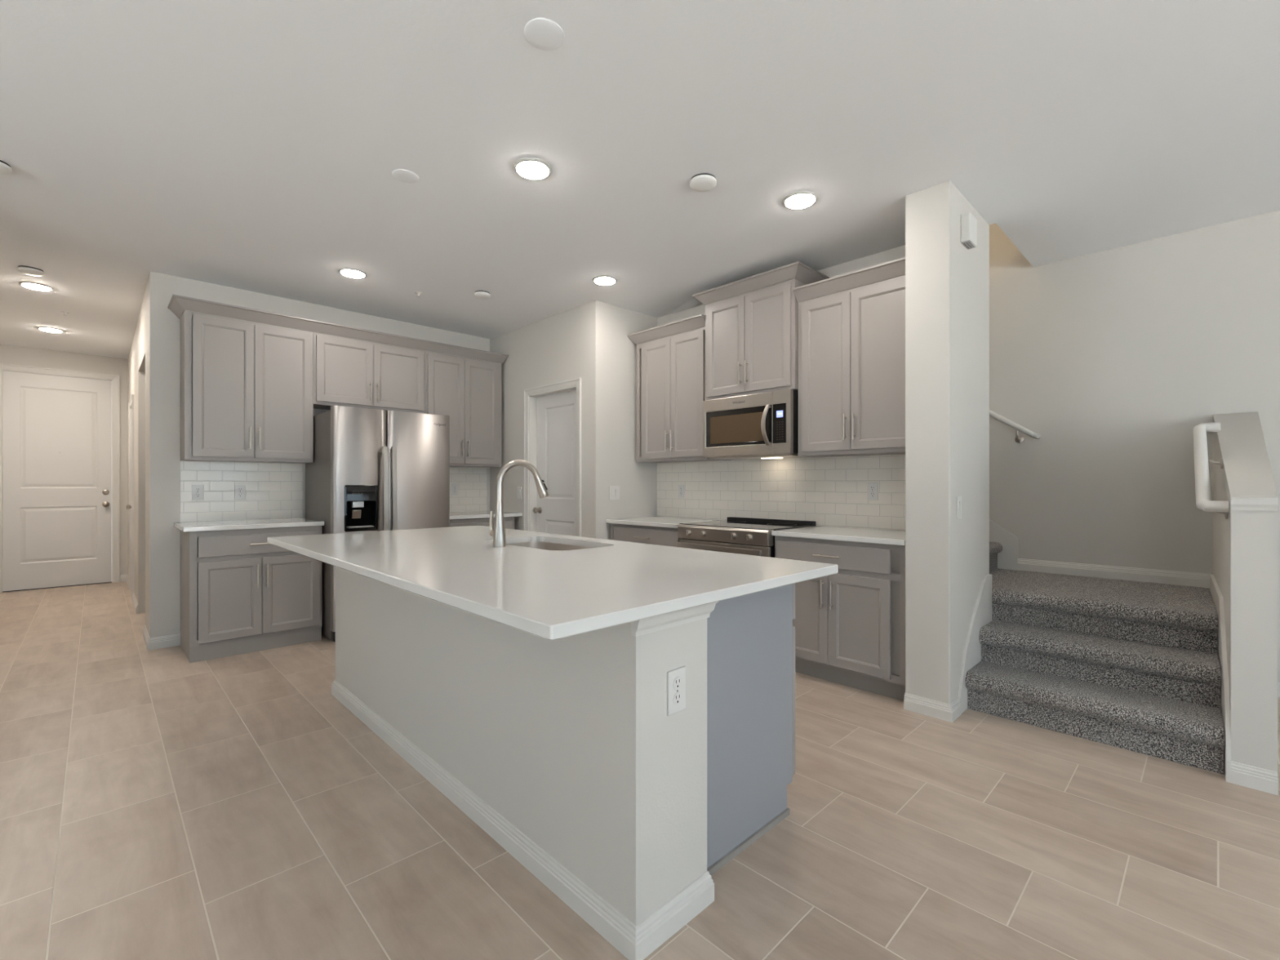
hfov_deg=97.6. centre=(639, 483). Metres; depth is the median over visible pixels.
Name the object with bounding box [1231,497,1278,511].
trim
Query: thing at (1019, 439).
handrail
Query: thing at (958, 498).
light switch
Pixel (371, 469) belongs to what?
refrigerator
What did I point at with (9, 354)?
wall
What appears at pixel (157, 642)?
baseboard
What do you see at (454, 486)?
wall outlet
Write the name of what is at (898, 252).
wall
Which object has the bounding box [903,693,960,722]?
baseboard
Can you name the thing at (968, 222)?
door chime
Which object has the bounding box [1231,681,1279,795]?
baseboard
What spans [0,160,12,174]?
smoke detector
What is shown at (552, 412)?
door
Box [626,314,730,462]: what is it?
upper cabinet
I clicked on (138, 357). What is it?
wall
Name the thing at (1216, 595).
trim
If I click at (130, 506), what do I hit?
door
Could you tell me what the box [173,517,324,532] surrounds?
countertop
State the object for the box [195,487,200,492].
socket
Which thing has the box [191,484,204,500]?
wall outlet
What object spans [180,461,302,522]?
backsplash
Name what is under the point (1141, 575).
baseboard
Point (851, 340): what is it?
upper cabinet
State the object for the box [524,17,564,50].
disc
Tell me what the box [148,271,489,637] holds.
wall
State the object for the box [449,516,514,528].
base cabinet
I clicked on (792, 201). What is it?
diffuser
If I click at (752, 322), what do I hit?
upper cabinet
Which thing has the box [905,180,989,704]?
wall
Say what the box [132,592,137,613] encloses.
baseboard
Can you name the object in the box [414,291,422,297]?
sprinkler head
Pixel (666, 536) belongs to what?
base cabinet
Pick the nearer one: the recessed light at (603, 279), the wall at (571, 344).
the recessed light at (603, 279)
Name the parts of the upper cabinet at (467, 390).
door, door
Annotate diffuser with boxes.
[22,283,50,290]
[39,328,62,332]
[341,270,364,278]
[516,161,548,179]
[594,277,614,284]
[785,194,814,208]
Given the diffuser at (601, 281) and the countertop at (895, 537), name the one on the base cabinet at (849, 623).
the countertop at (895, 537)
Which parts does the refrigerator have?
door, handle, handle, door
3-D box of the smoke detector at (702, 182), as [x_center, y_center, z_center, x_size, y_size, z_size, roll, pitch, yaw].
[0.320,-1.523,2.838,0.136,0.034,0.136,0,0,-44]
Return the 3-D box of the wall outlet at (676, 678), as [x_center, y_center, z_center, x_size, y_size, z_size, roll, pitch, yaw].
[0.100,0.560,1.516,0.072,0.118,0.008,0,0,-44]
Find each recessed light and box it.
[18,281,53,290]
[36,326,64,332]
[337,267,367,278]
[513,157,552,180]
[592,275,617,284]
[782,191,817,208]
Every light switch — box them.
[608,486,619,500]
[956,496,961,519]
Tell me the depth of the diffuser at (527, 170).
2.72 m
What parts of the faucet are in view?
handle, spout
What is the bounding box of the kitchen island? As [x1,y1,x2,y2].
[331,566,795,959]
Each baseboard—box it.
[120,574,128,586]
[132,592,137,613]
[142,624,180,650]
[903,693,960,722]
[1017,558,1209,587]
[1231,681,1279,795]
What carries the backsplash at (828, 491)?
attached to the wall at (898, 252)
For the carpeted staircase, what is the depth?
2.80 m
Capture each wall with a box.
[0,344,127,582]
[127,278,148,632]
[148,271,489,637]
[489,299,606,539]
[606,302,657,539]
[657,244,905,519]
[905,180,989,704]
[989,210,1279,682]
[1213,411,1277,772]
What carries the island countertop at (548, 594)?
on the kitchen island
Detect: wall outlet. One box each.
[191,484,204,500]
[234,484,245,499]
[451,483,457,495]
[666,666,685,715]
[678,484,684,497]
[867,482,878,500]
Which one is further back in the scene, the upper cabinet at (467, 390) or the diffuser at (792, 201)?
the upper cabinet at (467, 390)
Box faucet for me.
[488,459,548,546]
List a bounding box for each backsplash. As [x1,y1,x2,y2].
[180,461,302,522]
[449,466,487,512]
[657,453,905,530]
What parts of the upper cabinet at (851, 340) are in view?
door, pull handle, crown, pull handle, door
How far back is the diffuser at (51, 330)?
5.56 m
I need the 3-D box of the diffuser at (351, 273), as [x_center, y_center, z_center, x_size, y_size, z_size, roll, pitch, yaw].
[-2.095,-1.528,4.086,0.153,0.012,0.153,0,0,-44]
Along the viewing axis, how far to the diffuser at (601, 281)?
4.21 m
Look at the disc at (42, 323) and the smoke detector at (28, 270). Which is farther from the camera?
the disc at (42, 323)
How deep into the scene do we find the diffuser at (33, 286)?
4.33 m
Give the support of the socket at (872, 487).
attached to the wall outlet at (873, 487)
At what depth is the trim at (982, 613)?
3.10 m
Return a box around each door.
[0,363,119,592]
[125,394,133,600]
[523,377,581,536]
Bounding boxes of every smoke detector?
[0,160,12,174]
[17,265,44,275]
[474,290,490,298]
[689,173,716,191]
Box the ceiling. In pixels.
[0,0,1279,359]
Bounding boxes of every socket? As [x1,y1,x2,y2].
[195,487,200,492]
[195,493,200,497]
[673,676,681,689]
[673,692,681,705]
[870,485,875,490]
[870,492,875,497]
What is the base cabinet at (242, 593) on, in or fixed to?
on the floor
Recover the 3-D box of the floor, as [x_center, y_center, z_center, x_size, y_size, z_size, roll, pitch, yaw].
[-1.024,1.260,2.490,7.800,0.120,14.200,0,0,-44]
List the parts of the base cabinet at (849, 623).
door, pull handle, pull handle, pull handle, drawer, door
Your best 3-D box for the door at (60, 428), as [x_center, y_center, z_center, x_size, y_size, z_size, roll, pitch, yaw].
[-6.756,-0.065,6.521,1.025,2.530,0.170,0,0,-44]
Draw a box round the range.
[675,516,816,557]
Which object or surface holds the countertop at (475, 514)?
on the base cabinet at (508, 522)
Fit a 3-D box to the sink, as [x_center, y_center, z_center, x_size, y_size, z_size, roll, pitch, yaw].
[-0.450,0.418,2.724,0.404,0.204,0.709,0,0,-44]
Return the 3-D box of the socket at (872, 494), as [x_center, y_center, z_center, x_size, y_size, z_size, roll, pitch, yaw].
[1.554,0.071,3.743,0.001,0.034,0.034,0,0,-44]
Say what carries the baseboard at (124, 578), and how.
attached to the wall at (138, 357)
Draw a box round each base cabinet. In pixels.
[180,525,321,662]
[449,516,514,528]
[609,523,680,546]
[774,535,905,701]
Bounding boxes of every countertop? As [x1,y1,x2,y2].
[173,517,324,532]
[267,525,838,639]
[449,511,522,519]
[605,516,719,528]
[771,525,905,545]
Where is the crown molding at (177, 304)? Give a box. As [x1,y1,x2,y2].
[167,293,508,363]
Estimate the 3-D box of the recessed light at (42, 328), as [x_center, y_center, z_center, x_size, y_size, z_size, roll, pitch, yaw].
[-5.876,-1.531,5.585,0.188,0.017,0.188,0,0,-44]
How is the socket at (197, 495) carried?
attached to the wall outlet at (197, 491)
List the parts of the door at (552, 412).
knob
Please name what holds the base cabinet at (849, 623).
on the floor
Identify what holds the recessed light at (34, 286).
in the ceiling
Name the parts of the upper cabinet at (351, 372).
door, pull handle, pull handle, door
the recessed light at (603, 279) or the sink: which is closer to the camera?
the sink
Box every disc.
[40,322,57,326]
[391,168,418,182]
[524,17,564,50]
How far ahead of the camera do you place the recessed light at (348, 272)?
4.05 m
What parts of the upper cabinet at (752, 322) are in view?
door, pull handle, pull handle, frame, crown, door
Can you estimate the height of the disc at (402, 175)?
0.008 m
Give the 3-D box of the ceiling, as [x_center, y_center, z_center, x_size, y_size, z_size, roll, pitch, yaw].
[-1.277,-1.660,2.663,7.680,0.240,13.600,0,0,-44]
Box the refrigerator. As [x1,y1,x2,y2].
[305,405,449,641]
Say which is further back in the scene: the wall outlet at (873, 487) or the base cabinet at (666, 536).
the base cabinet at (666, 536)
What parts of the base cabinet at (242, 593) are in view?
door, pull handle, drawer, pull handle, pull handle, door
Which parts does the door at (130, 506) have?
knob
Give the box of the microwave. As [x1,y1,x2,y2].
[702,389,813,460]
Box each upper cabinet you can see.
[180,310,313,463]
[313,332,425,413]
[425,351,502,467]
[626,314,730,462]
[692,261,829,400]
[792,257,905,457]
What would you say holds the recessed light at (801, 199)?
in the ceiling
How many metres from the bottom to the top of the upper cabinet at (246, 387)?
1.053 m
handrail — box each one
[989,409,1040,443]
[1192,422,1229,519]
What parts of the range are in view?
knob, knob, handle, oven door, control panel, knob, knob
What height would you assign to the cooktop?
0.019 m
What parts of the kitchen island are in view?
baseboard, cap moulding, shoe moulding, panel, drawer, door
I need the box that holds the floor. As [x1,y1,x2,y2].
[0,581,1279,959]
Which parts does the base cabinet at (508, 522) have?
drawer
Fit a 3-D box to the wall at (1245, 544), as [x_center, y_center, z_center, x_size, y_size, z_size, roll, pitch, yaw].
[2.943,0.393,2.753,1.499,1.615,0.179,0,0,-44]
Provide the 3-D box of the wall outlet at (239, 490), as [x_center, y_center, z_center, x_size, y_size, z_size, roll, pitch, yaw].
[-3.154,0.065,4.417,0.072,0.118,0.008,0,0,-44]
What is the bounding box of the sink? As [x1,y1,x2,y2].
[506,542,590,551]
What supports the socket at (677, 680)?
attached to the wall outlet at (676, 678)
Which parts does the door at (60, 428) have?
knob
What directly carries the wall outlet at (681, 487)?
attached to the backsplash at (828, 491)
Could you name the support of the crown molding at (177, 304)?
attached to the upper cabinet at (246, 387)
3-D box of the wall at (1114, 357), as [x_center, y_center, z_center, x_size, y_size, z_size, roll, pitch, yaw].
[3.221,-1.400,3.631,0.120,5.200,8.720,0,0,-44]
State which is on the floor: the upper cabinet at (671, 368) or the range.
the range
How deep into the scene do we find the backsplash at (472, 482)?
5.77 m
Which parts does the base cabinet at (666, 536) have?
pull handle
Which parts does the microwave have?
door, door glass, handle, key panel, control panel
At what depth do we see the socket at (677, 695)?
1.51 m
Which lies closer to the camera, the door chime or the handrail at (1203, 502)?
the handrail at (1203, 502)
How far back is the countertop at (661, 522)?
4.61 m
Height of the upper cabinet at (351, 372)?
0.580 m
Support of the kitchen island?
on the floor
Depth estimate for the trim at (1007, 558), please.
4.09 m
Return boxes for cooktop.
[679,520,816,530]
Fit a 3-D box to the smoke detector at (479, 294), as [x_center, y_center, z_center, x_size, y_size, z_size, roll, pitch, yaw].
[-1.270,-1.523,4.514,0.124,0.034,0.124,0,0,-44]
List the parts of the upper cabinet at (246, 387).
door, pull handle, pull handle, door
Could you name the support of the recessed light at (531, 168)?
in the ceiling
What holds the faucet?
on the island countertop at (548, 594)
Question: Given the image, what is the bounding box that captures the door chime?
[960,212,977,248]
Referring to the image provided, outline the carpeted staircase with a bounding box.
[964,542,1224,774]
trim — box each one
[958,573,991,714]
[989,519,1017,569]
[1209,573,1231,782]
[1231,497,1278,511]
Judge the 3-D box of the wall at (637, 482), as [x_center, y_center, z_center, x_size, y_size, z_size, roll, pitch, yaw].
[-0.104,-0.170,5.030,0.620,2.740,0.120,0,0,-44]
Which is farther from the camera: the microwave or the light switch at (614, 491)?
the light switch at (614, 491)
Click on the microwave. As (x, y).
(762, 425)
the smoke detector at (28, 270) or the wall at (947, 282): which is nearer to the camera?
the wall at (947, 282)
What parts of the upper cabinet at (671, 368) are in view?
door, pull handle, crown, pull handle, frame, door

